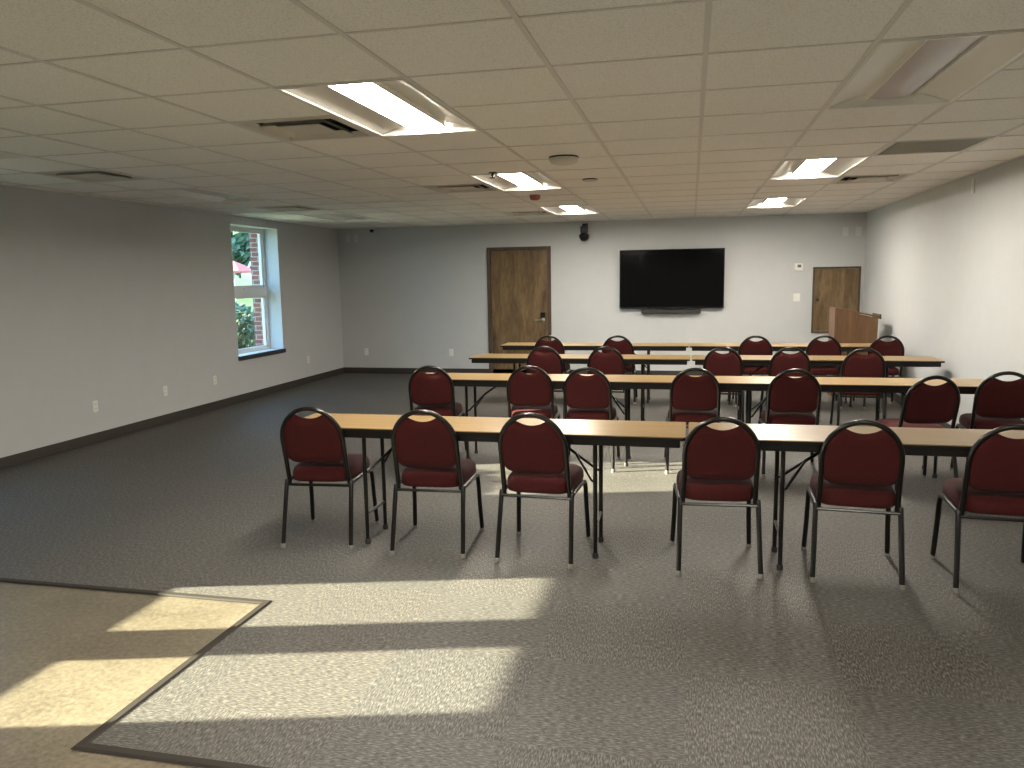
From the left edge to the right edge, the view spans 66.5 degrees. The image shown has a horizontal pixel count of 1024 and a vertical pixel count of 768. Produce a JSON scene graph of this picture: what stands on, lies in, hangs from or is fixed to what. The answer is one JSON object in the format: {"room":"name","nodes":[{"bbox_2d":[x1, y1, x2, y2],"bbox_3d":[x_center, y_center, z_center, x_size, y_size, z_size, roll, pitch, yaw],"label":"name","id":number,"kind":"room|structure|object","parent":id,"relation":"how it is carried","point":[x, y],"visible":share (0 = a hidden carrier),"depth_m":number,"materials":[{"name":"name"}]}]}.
{"room":"training room","nodes":[
{"label":"training room","id":0,"kind":"room"},
{"bbox_2d":[0,582,259,767],"bbox_3d":[-1.778,1.588,0.770,8.976,0.096,6.470,1,8,13],"label":"floor","id":1,"kind":"structure","parent":0,"point":[71,659],"depth_m":3.40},
{"bbox_2d":[0,185,343,457],"bbox_3d":[-4.837,-0.476,6.004,0.288,2.879,15.777,1,8,13],"label":"wall","id":2,"kind":"structure","parent":0,"point":[114,303],"depth_m":8.41,"materials":[{"name":"grey paint"}]},
{"bbox_2d":[92,400,97,411],"bbox_3d":[-4.249,0.228,7.958,0.010,0.116,0.072,1,8,13],"label":"power outlet","id":3,"kind":"object","parent":2,"relation":"attached to","point":[94,403],"visible":1,"depth_m":7.95,"materials":[{"name":"white plastic"}]},
{"bbox_2d":[163,386,167,395],"bbox_3d":[-4.005,0.081,9.017,0.010,0.116,0.072,1,8,13],"label":"power outlet","id":4,"kind":"object","parent":2,"relation":"attached to","point":[165,392],"visible":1,"depth_m":9.01,"materials":[{"name":"white plastic"}]},
{"bbox_2d":[0,367,343,469],"bbox_3d":[-4.025,0.414,8.944,0.014,0.100,9.777,1,8,13],"label":"baseboard","id":5,"kind":"structure","parent":2,"relation":"attached to","point":[27,456],"depth_m":8.67,"materials":[{"name":"grey rubber"}]},
{"bbox_2d":[213,375,216,384],"bbox_3d":[-3.790,-0.050,9.954,0.010,0.116,0.072,1,8,13],"label":"power outlet","id":6,"kind":"object","parent":2,"relation":"attached to","point":[214,377],"visible":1,"depth_m":9.94,"materials":[{"name":"white plastic"}]},
{"bbox_2d":[230,223,285,360],"bbox_3d":[-3.684,-1.293,10.975,0.333,1.815,1.230,1,8,13],"label":"window","id":7,"kind":"structure","parent":2,"relation":"in","point":[268,290],"depth_m":11.48,"materials":[{"name":"white plastic"}]},
{"bbox_2d":[249,233,263,345],"bbox_3d":[-5.066,-0.688,6.027,0.165,4.100,15.777,1,8,13],"label":"wall","id":8,"kind":"structure","parent":0,"point":[253,240],"depth_m":11.59,"materials":[{"name":"red brick"}]},
{"bbox_2d":[0,373,1023,767],"bbox_3d":[-0.165,0.608,7.789,8.976,0.100,10.547,1,8,13],"label":"floor","id":9,"kind":"structure","parent":0,"point":[422,655],"depth_m":3.84,"materials":[{"name":"carpet"}]},
{"bbox_2d":[0,578,271,767],"bbox_3d":[-1.024,1.185,3.248,8.358,0.007,1.286,1,8,13],"label":"trim","id":10,"kind":"structure","parent":9,"relation":"on","point":[85,744],"depth_m":3.07,"materials":[{"name":"black"}]},
{"bbox_2d":[280,406,379,549],"bbox_3d":[-1.155,0.526,4.885,0.474,0.874,0.568,0,8,7],"label":"chair","id":11,"kind":"object","parent":9,"relation":"on","point":[318,443],"visible":0.95,"depth_m":4.68,"materials":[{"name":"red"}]},
{"bbox_2d":[408,365,465,451],"bbox_3d":[-0.675,0.236,6.969,0.474,0.874,0.568,0,8,5],"label":"chair","id":12,"kind":"object","parent":9,"relation":"on","point":[434,392],"visible":0.84,"depth_m":6.72,"materials":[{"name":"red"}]},
{"bbox_2d":[390,409,484,558],"bbox_3d":[-0.461,0.538,4.717,0.474,0.874,0.568,0,8,10],"label":"chair","id":13,"kind":"object","parent":9,"relation":"on","point":[429,451],"visible":1,"depth_m":4.51,"materials":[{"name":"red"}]},
{"bbox_2d":[304,413,685,558],"bbox_3d":[-0.177,0.603,4.719,2.390,0.735,0.460,1,8,13],"label":"folding table","id":14,"kind":"object","parent":9,"relation":"on","point":[602,433],"visible":0.8,"depth_m":4.58,"materials":[{"name":"brown wood"}]},
{"bbox_2d":[506,365,559,418],"bbox_3d":[0.181,0.240,6.836,0.474,0.874,0.568,0,8,7],"label":"chair","id":15,"kind":"object","parent":9,"relation":"on","point":[533,393],"visible":0.8,"depth_m":6.59,"materials":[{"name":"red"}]},
{"bbox_2d":[494,412,590,568],"bbox_3d":[0.178,0.551,4.546,0.474,0.874,0.568,1,8,16],"label":"chair","id":16,"kind":"object","parent":9,"relation":"on","point":[537,456],"visible":1,"depth_m":4.34,"materials":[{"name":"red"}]},
{"bbox_2d":[526,346,563,418],"bbox_3d":[0.405,-0.011,8.666,0.474,0.874,0.568,1,8,13],"label":"chair","id":17,"kind":"object","parent":9,"relation":"on","point":[551,362],"visible":0.54,"depth_m":8.39,"materials":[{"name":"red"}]},
{"bbox_2d":[427,373,676,466],"bbox_3d":[0.314,0.304,6.867,2.390,0.735,0.460,1,8,13],"label":"folding table","id":18,"kind":"object","parent":9,"relation":"on","point":[627,382],"visible":0.52,"depth_m":6.72,"materials":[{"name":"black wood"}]},
{"bbox_2d":[534,335,571,373],"bbox_3d":[0.528,-0.221,10.203,0.474,0.874,0.568,1,8,13],"label":"chair","id":19,"kind":"object","parent":9,"relation":"on","point":[556,344],"visible":0.44,"depth_m":9.92,"materials":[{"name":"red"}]},
{"bbox_2d":[469,354,689,420],"bbox_3d":[0.740,0.059,8.629,2.390,0.735,0.460,1,8,13],"label":"folding table","id":20,"kind":"object","parent":9,"relation":"on","point":[643,360],"visible":0.58,"depth_m":8.46,"materials":[{"name":"black wood"}]},
{"bbox_2d":[563,367,619,472],"bbox_3d":[0.666,0.258,6.645,0.474,0.874,0.568,1,8,12],"label":"chair","id":21,"kind":"object","parent":9,"relation":"on","point":[587,397],"visible":0.87,"depth_m":6.41,"materials":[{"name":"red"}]},
{"bbox_2d":[500,342,688,402],"bbox_3d":[1.067,-0.151,10.140,2.390,0.735,0.460,1,8,13],"label":"folding table","id":22,"kind":"object","parent":9,"relation":"on","point":[648,347],"visible":0.66,"depth_m":9.91,"materials":[{"name":"black"}]},
{"bbox_2d":[587,346,624,410],"bbox_3d":[1.042,-0.002,8.521,0.474,0.874,0.568,1,8,11],"label":"chair","id":23,"kind":"object","parent":9,"relation":"on","point":[612,363],"visible":0.56,"depth_m":8.25,"materials":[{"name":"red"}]},
{"bbox_2d":[602,335,637,404],"bbox_3d":[1.370,-0.210,10.021,0.474,0.874,0.568,1,8,11],"label":"chair","id":24,"kind":"object","parent":9,"relation":"on","point":[625,346],"visible":0.5,"depth_m":9.74,"materials":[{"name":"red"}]},
{"bbox_2d":[664,368,720,473],"bbox_3d":[1.508,0.267,6.484,0.474,0.874,0.568,1,8,11],"label":"chair","id":25,"kind":"object","parent":9,"relation":"on","point":[691,399],"visible":0.8,"depth_m":6.25,"materials":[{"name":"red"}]},
{"bbox_2d":[670,416,763,578],"bbox_3d":[1.135,0.563,4.338,0.474,0.874,0.568,0,8,9],"label":"chair","id":26,"kind":"object","parent":9,"relation":"on","point":[718,465],"visible":1,"depth_m":4.13,"materials":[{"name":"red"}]},
{"bbox_2d":[703,347,743,421],"bbox_3d":[2.226,0.015,8.251,0.474,0.874,0.568,1,8,15],"label":"chair","id":27,"kind":"object","parent":9,"relation":"on","point":[718,364],"visible":0.59,"depth_m":7.99,"materials":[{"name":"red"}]},
{"bbox_2d":[732,335,772,406],"bbox_3d":[2.984,-0.185,9.644,0.474,0.874,0.568,1,8,13],"label":"chair","id":28,"kind":"object","parent":9,"relation":"on","point":[747,347],"visible":0.55,"depth_m":9.39,"materials":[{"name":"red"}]},
{"bbox_2d":[689,343,871,406],"bbox_3d":[3.406,-0.117,9.607,2.390,0.735,0.460,1,8,13],"label":"folding table","id":29,"kind":"object","parent":9,"relation":"on","point":[846,347],"visible":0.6,"depth_m":9.54,"materials":[{"name":"black"}]},
{"bbox_2d":[759,347,810,418],"bbox_3d":[2.852,0.023,8.119,0.474,0.874,0.568,1,8,12],"label":"chair","id":30,"kind":"object","parent":9,"relation":"on","point":[780,361],"visible":0.49,"depth_m":7.85,"materials":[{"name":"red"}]},
{"bbox_2d":[758,369,820,477],"bbox_3d":[2.247,0.277,6.316,0.474,0.874,0.568,1,8,13],"label":"chair","id":31,"kind":"object","parent":9,"relation":"on","point":[790,401],"visible":0.9,"depth_m":6.08,"materials":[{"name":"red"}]},
{"bbox_2d":[692,355,944,420],"bbox_3d":[3.089,0.093,8.094,2.390,0.735,0.460,1,8,13],"label":"folding table","id":32,"kind":"object","parent":9,"relation":"on","point":[759,360],"visible":0.55,"depth_m":7.88,"materials":[{"name":"black wood"}]},
{"bbox_2d":[806,335,841,408],"bbox_3d":[3.758,-0.177,9.488,0.474,0.874,0.568,1,8,16],"label":"chair","id":33,"kind":"object","parent":9,"relation":"on","point":[816,347],"visible":0.51,"depth_m":9.24,"materials":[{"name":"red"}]},
{"bbox_2d":[692,376,984,477],"bbox_3d":[2.644,0.338,6.336,2.390,0.735,0.460,1,8,13],"label":"folding table","id":34,"kind":"object","parent":9,"relation":"on","point":[748,384],"visible":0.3,"depth_m":6.21,"materials":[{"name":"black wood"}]},
{"bbox_2d":[801,420,905,590],"bbox_3d":[1.834,0.573,4.184,0.474,0.874,0.568,1,8,17],"label":"chair","id":35,"kind":"object","parent":9,"relation":"on","point":[860,470],"visible":1,"depth_m":3.97,"materials":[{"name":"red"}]},
{"bbox_2d":[827,306,880,396],"bbox_3d":[4.480,-0.435,10.258,0.565,1.155,0.460,1,8,13],"label":"lectern","id":36,"kind":"object","parent":9,"relation":"on","point":[845,326],"visible":0.53,"depth_m":10.03,"materials":[{"name":"red wood"}]},
{"bbox_2d":[688,422,1023,570],"bbox_3d":[2.165,0.637,4.185,2.390,0.735,0.460,1,8,13],"label":"folding table","id":37,"kind":"object","parent":9,"relation":"on","point":[948,442],"visible":0.61,"depth_m":4.18,"materials":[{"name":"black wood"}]},
{"bbox_2d":[829,348,885,425],"bbox_3d":[3.509,0.044,7.888,0.474,0.874,0.568,1,8,16],"label":"chair","id":38,"kind":"object","parent":9,"relation":"on","point":[873,365],"visible":0.73,"depth_m":7.65,"materials":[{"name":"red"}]},
{"bbox_2d":[852,335,904,408],"bbox_3d":[4.404,-0.167,9.340,0.474,0.874,0.568,1,8,11],"label":"chair","id":39,"kind":"object","parent":9,"relation":"on","point":[895,347],"visible":0.53,"depth_m":9.07,"materials":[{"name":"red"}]},
{"bbox_2d":[877,375,960,494],"bbox_3d":[2.991,0.336,5.795,0.474,0.874,0.568,-1,8,2],"label":"chair","id":40,"kind":"object","parent":9,"relation":"on","point":[924,405],"visible":0.72,"depth_m":5.55,"materials":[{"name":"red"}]},
{"bbox_2d":[929,424,1023,593],"bbox_3d":[2.489,0.586,4.009,0.474,0.874,0.568,1,8,17],"label":"chair","id":41,"kind":"object","parent":9,"relation":"on","point":[992,483],"visible":1,"depth_m":3.84,"materials":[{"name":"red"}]},
{"bbox_2d":[950,371,1023,469],"bbox_3d":[3.682,0.304,5.946,0.474,0.874,0.568,2,8,19],"label":"chair","id":42,"kind":"object","parent":9,"relation":"on","point":[996,402],"visible":0.78,"depth_m":5.73,"materials":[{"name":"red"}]},
{"bbox_2d":[0,0,1023,228],"bbox_3d":[-0.705,-1.693,4.885,8.806,0.300,15.577,1,8,13],"label":"ceiling","id":43,"kind":"structure","parent":0,"point":[41,29],"depth_m":3.89,"materials":[{"name":"tile"}]},
{"bbox_2d":[0,152,29,158],"bbox_3d":[-3.759,-1.510,4.822,0.618,0.068,1.258,1,8,13],"label":"ceiling light","id":44,"kind":"object","parent":43,"relation":"attached to","point":[3,155],"visible":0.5,"depth_m":5.38,"materials":[{"name":"white plastic"}]},
{"bbox_2d":[34,170,148,181],"bbox_3d":[-3.404,-1.747,6.364,0.620,0.112,0.620,1,8,13],"label":"ceiling vent","id":45,"kind":"object","parent":43,"relation":"in","point":[84,175],"visible":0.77,"depth_m":6.37,"materials":[{"name":"white metal"}]},
{"bbox_2d":[143,188,270,202],"bbox_3d":[-3.049,-1.940,7.913,0.618,0.068,1.258,1,8,13],"label":"ceiling light","id":46,"kind":"object","parent":43,"relation":"attached to","point":[195,193],"visible":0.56,"depth_m":8.03,"materials":[{"name":"white plastic"}]},
{"bbox_2d":[253,206,322,211],"bbox_3d":[-2.694,-2.177,9.455,0.620,0.112,0.620,1,8,13],"label":"ceiling vent","id":47,"kind":"object","parent":43,"relation":"in","point":[277,208],"visible":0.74,"depth_m":9.45,"materials":[{"name":"white metal"}]},
{"bbox_2d":[232,116,376,141],"bbox_3d":[-1.192,-1.538,4.559,0.620,0.112,0.620,1,8,13],"label":"ceiling vent","id":48,"kind":"object","parent":43,"relation":"in","point":[329,127],"visible":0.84,"depth_m":4.61,"materials":[{"name":"white metal"}]},
{"bbox_2d":[305,214,383,221],"bbox_3d":[-2.338,-2.370,11.004,0.618,0.068,1.258,1,8,13],"label":"ceiling light","id":49,"kind":"object","parent":43,"relation":"attached to","point":[337,217],"visible":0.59,"depth_m":11.22,"materials":[{"name":"white plastic"}]},
{"bbox_2d":[276,79,478,136],"bbox_3d":[-0.639,-1.464,4.111,0.618,0.068,1.258,1,8,13],"label":"ceiling light","id":50,"kind":"object","parent":43,"relation":"attached to","point":[380,107],"visible":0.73,"depth_m":4.11,"materials":[{"name":"white plastic"}]},
{"bbox_2d":[423,184,500,192],"bbox_3d":[-0.482,-1.968,7.650,0.620,0.112,0.620,1,8,13],"label":"ceiling vent","id":51,"kind":"object","parent":43,"relation":"in","point":[468,187],"visible":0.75,"depth_m":7.71,"materials":[{"name":"white metal"}]},
{"bbox_2d":[488,172,496,178],"bbox_3d":[-0.162,-1.751,6.545,0.070,0.048,0.070,1,8,13],"label":"sprinkler head","id":52,"kind":"object","parent":43,"relation":"attached to","point":[491,173],"visible":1,"depth_m":6.53},
{"bbox_2d":[0,0,1023,228],"bbox_3d":[-0.611,-1.546,4.884,8.418,0.014,15.577,1,8,13],"label":"ceiling grid","id":53,"kind":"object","parent":43,"relation":"attached to","point":[708,3],"depth_m":4.48,"materials":[{"name":"silver metal"}]},
{"bbox_2d":[469,172,562,190],"bbox_3d":[0.072,-1.895,7.202,0.618,0.068,1.258,1,8,13],"label":"ceiling light","id":54,"kind":"object","parent":43,"relation":"attached to","point":[525,180],"visible":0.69,"depth_m":7.36,"materials":[{"name":"white plastic"}]},
{"bbox_2d":[504,211,553,215],"bbox_3d":[0.229,-2.399,10.741,0.620,0.112,0.620,1,8,13],"label":"ceiling vent","id":55,"kind":"object","parent":43,"relation":"in","point":[532,212],"visible":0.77,"depth_m":10.79,"materials":[{"name":"white metal"}]},
{"bbox_2d":[529,194,540,200],"bbox_3d":[0.247,-2.005,8.393,0.120,0.055,0.120,1,8,13],"label":"detector","id":56,"kind":"object","parent":43,"relation":"attached to","point":[534,197],"visible":1,"depth_m":8.35,"materials":[{"name":"brown plastic"}]},
{"bbox_2d":[549,154,578,165],"bbox_3d":[0.383,-1.652,5.771,0.220,0.055,0.220,1,8,13],"label":"ceiling speaker","id":57,"kind":"object","parent":43,"relation":"attached to","point":[559,160],"visible":1,"depth_m":5.70,"materials":[{"name":"white plastic"}]},
{"bbox_2d":[540,205,598,214],"bbox_3d":[0.782,-2.325,10.293,0.618,0.068,1.258,1,8,13],"label":"ceiling light","id":58,"kind":"object","parent":43,"relation":"attached to","point":[577,209],"visible":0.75,"depth_m":10.56,"materials":[{"name":"white plastic"}]},
{"bbox_2d":[582,178,597,181],"bbox_3d":[0.709,-1.853,7.097,0.140,0.022,0.140,1,8,13],"label":"ceiling sensor","id":59,"kind":"object","parent":43,"relation":"attached to","point":[584,179],"visible":1,"depth_m":7.05,"materials":[{"name":"white plastic"}]},
{"bbox_2d":[746,197,807,207],"bbox_3d":[3.278,-2.288,9.724,0.618,0.068,1.258,1,8,13],"label":"ceiling light","id":60,"kind":"object","parent":43,"relation":"attached to","point":[767,202],"visible":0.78,"depth_m":9.99,"materials":[{"name":"white plastic"}]},
{"bbox_2d":[769,156,868,179],"bbox_3d":[2.568,-1.858,6.633,0.618,0.068,1.258,1,8,13],"label":"ceiling light","id":61,"kind":"object","parent":43,"relation":"attached to","point":[801,168],"visible":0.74,"depth_m":6.76,"materials":[{"name":"white plastic"}]},
{"bbox_2d":[831,174,911,183],"bbox_3d":[3.405,-2.000,7.415,0.620,0.112,0.620,1,8,13],"label":"ceiling vent","id":62,"kind":"object","parent":43,"relation":"in","point":[893,177],"visible":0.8,"depth_m":7.46,"materials":[{"name":"white metal"}]},
{"bbox_2d":[825,31,1023,109],"bbox_3d":[1.857,-1.428,3.542,0.618,0.068,1.258,1,8,13],"label":"ceiling light","id":63,"kind":"object","parent":43,"relation":"attached to","point":[898,72],"visible":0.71,"depth_m":3.52,"materials":[{"name":"white plastic"}]},
{"bbox_2d":[874,137,992,155],"bbox_3d":[2.979,-1.702,5.566,0.616,0.024,0.616,1,8,13],"label":"ceiling vent","id":64,"kind":"object","parent":43,"relation":"in","point":[950,145],"visible":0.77,"depth_m":5.56,"materials":[{"name":"white metal"}]},
{"bbox_2d":[337,204,866,370],"bbox_3d":[1.061,-1.473,12.652,8.806,2.879,0.150,1,8,13],"label":"wall","id":65,"kind":"structure","parent":0,"point":[410,296],"depth_m":12.54,"materials":[{"name":"grey paint"}]},
{"bbox_2d":[346,234,350,241],"bbox_3d":[-2.792,-2.484,13.314,0.080,0.130,0.011,1,8,13],"label":"blank wall plate","id":66,"kind":"object","parent":65,"relation":"attached to","point":[348,237],"visible":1,"depth_m":13.31,"materials":[{"name":"grey plastic"}]},
{"bbox_2d":[449,349,453,355],"bbox_3d":[-1.023,-0.534,13.179,0.072,0.116,0.010,1,8,13],"label":"power outlet","id":67,"kind":"object","parent":65,"relation":"attached to","point":[451,353],"visible":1,"depth_m":13.18,"materials":[{"name":"white plastic"}]},
{"bbox_2d":[487,246,551,372],"bbox_3d":[0.116,-1.184,12.794,1.062,2.100,0.074,1,8,13],"label":"door","id":68,"kind":"structure","parent":65,"relation":"in","point":[518,278],"depth_m":12.79,"materials":[{"name":"brown wood"}]},
{"bbox_2d":[579,223,588,240],"bbox_3d":[1.141,-2.399,12.324,0.160,0.280,0.200,1,8,13],"label":"camera","id":69,"kind":"object","parent":65,"relation":"attached to","point":[584,235],"visible":1,"depth_m":12.26,"materials":[{"name":"black plastic"}]},
{"bbox_2d":[344,367,826,375],"bbox_3d":[1.155,-0.183,12.725,8.390,0.100,0.014,1,8,13],"label":"baseboard","id":70,"kind":"structure","parent":65,"relation":"attached to","point":[346,369],"depth_m":13.20,"materials":[{"name":"grey rubber"}]},
{"bbox_2d":[641,309,700,313],"bbox_3d":[2.492,-1.141,12.237,0.910,0.062,0.103,1,8,13],"label":"soundbar","id":71,"kind":"object","parent":65,"relation":"attached to","point":[643,311],"visible":1,"depth_m":12.19,"materials":[{"name":"black plastic"}]},
{"bbox_2d":[642,310,699,312],"bbox_3d":[2.481,-1.134,12.190,0.880,0.050,0.005,1,8,13],"label":"speaker grille","id":72,"kind":"object","parent":71,"relation":"attached to","point":[643,311],"depth_m":12.19,"materials":[{"name":"black plastic"}]},
{"bbox_2d":[619,248,724,308],"bbox_3d":[2.486,-1.641,12.175,1.600,0.915,0.091,1,8,13],"label":"television","id":73,"kind":"object","parent":65,"relation":"attached to","point":[653,278],"visible":1,"depth_m":12.13,"materials":[{"name":"black plastic"}]},
{"bbox_2d":[793,293,799,300],"bbox_3d":[4.320,-1.315,11.837,0.100,0.120,0.020,1,8,13],"label":"light switch","id":74,"kind":"object","parent":65,"relation":"attached to","point":[796,296],"visible":1,"depth_m":11.84,"materials":[{"name":"white plastic"}]},
{"bbox_2d":[794,263,802,270],"bbox_3d":[4.326,-1.765,11.768,0.124,0.110,0.029,1,8,13],"label":"thermostat","id":75,"kind":"object","parent":65,"relation":"attached to","point":[797,266],"visible":1,"depth_m":11.76,"materials":[{"name":"white plastic"}]},
{"bbox_2d":[811,266,860,332],"bbox_3d":[4.861,-1.260,11.711,0.671,0.992,0.038,1,8,13],"label":"door","id":76,"kind":"structure","parent":65,"relation":"in","point":[839,287],"depth_m":11.70,"materials":[{"name":"brown wood"}]},
{"bbox_2d":[842,227,848,235],"bbox_3d":[4.945,-2.261,11.566,0.080,0.130,0.011,1,8,13],"label":"blank wall plate","id":77,"kind":"object","parent":65,"relation":"attached to","point":[845,229],"visible":1,"depth_m":11.56,"materials":[{"name":"grey plastic"}]},
{"bbox_2d":[855,227,861,235],"bbox_3d":[5.120,-2.255,11.527,0.080,0.130,0.011,1,8,13],"label":"blank wall plate","id":78,"kind":"object","parent":65,"relation":"attached to","point":[858,229],"visible":1,"depth_m":11.52,"materials":[{"name":"grey plastic"}]},
{"bbox_2d":[863,156,1023,428],"bbox_3d":[3.583,-0.353,4.085,0.150,2.879,15.577,1,8,13],"label":"wall","id":79,"kind":"structure","parent":0,"point":[944,272],"depth_m":7.57,"materials":[{"name":"grey paint"}]},
{"bbox_2d":[884,393,950,427],"bbox_3d":[3.524,0.923,4.277,0.014,0.100,15.577,1,8,13],"label":"baseboard","id":80,"kind":"structure","parent":79,"relation":"attached to","point":[897,398],"depth_m":9.54,"materials":[{"name":"grey rubber"}]},
{"bbox_2d":[971,179,974,193],"bbox_3d":[4.219,-1.808,7.145,0.011,0.130,0.080,1,8,13],"label":"blank wall plate","id":81,"kind":"object","parent":79,"relation":"attached to","point":[973,180],"visible":1,"depth_m":7.13,"materials":[{"name":"grey plastic"}]},
{"label":"outside","id":82,"kind":"structure","parent":0,"visible":0},
{"bbox_2d":[235,273,253,311],"bbox_3d":[-32.801,-6.713,53.462,75.000,3.698,130.500,1,8,13],"label":"ground","id":83,"kind":"structure","parent":82,"point":[246,278],"depth_m":68.50,"materials":[{"name":"green plant"}]},
{"bbox_2d":[231,231,250,277],"bbox_3d":[-16.843,-10.030,46.012,7.782,9.610,7.741,1,8,13],"label":"tree","id":84,"kind":"object","parent":83,"relation":"on","point":[240,242],"visible":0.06,"depth_m":45.31,"materials":[{"name":"green plant"}]},
{"bbox_2d":[233,261,250,300],"bbox_3d":[-14.617,-5.432,41.144,1.940,2.080,1.940,5,9,35],"label":"parasol","id":85,"kind":"object","parent":83,"relation":"on","point":[237,267],"visible":0.63,"depth_m":40.61,"materials":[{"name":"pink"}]},
{"bbox_2d":[235,302,253,338],"bbox_3d":[-6.526,-1.247,17.825,1.638,1.304,1.645,1,8,13],"label":"shrub","id":86,"kind":"object","parent":83,"relation":"on","point":[242,308],"visible":0.03,"depth_m":17.86,"materials":[{"name":"green plant"}]},
{"bbox_2d":[236,310,255,348],"bbox_3d":[-5.090,-0.711,14.672,1.152,1.335,1.147,1,8,13],"label":"shrub","id":87,"kind":"object","parent":83,"relation":"on","point":[245,328],"visible":0.3,"depth_m":14.38,"materials":[{"name":"green plant"}]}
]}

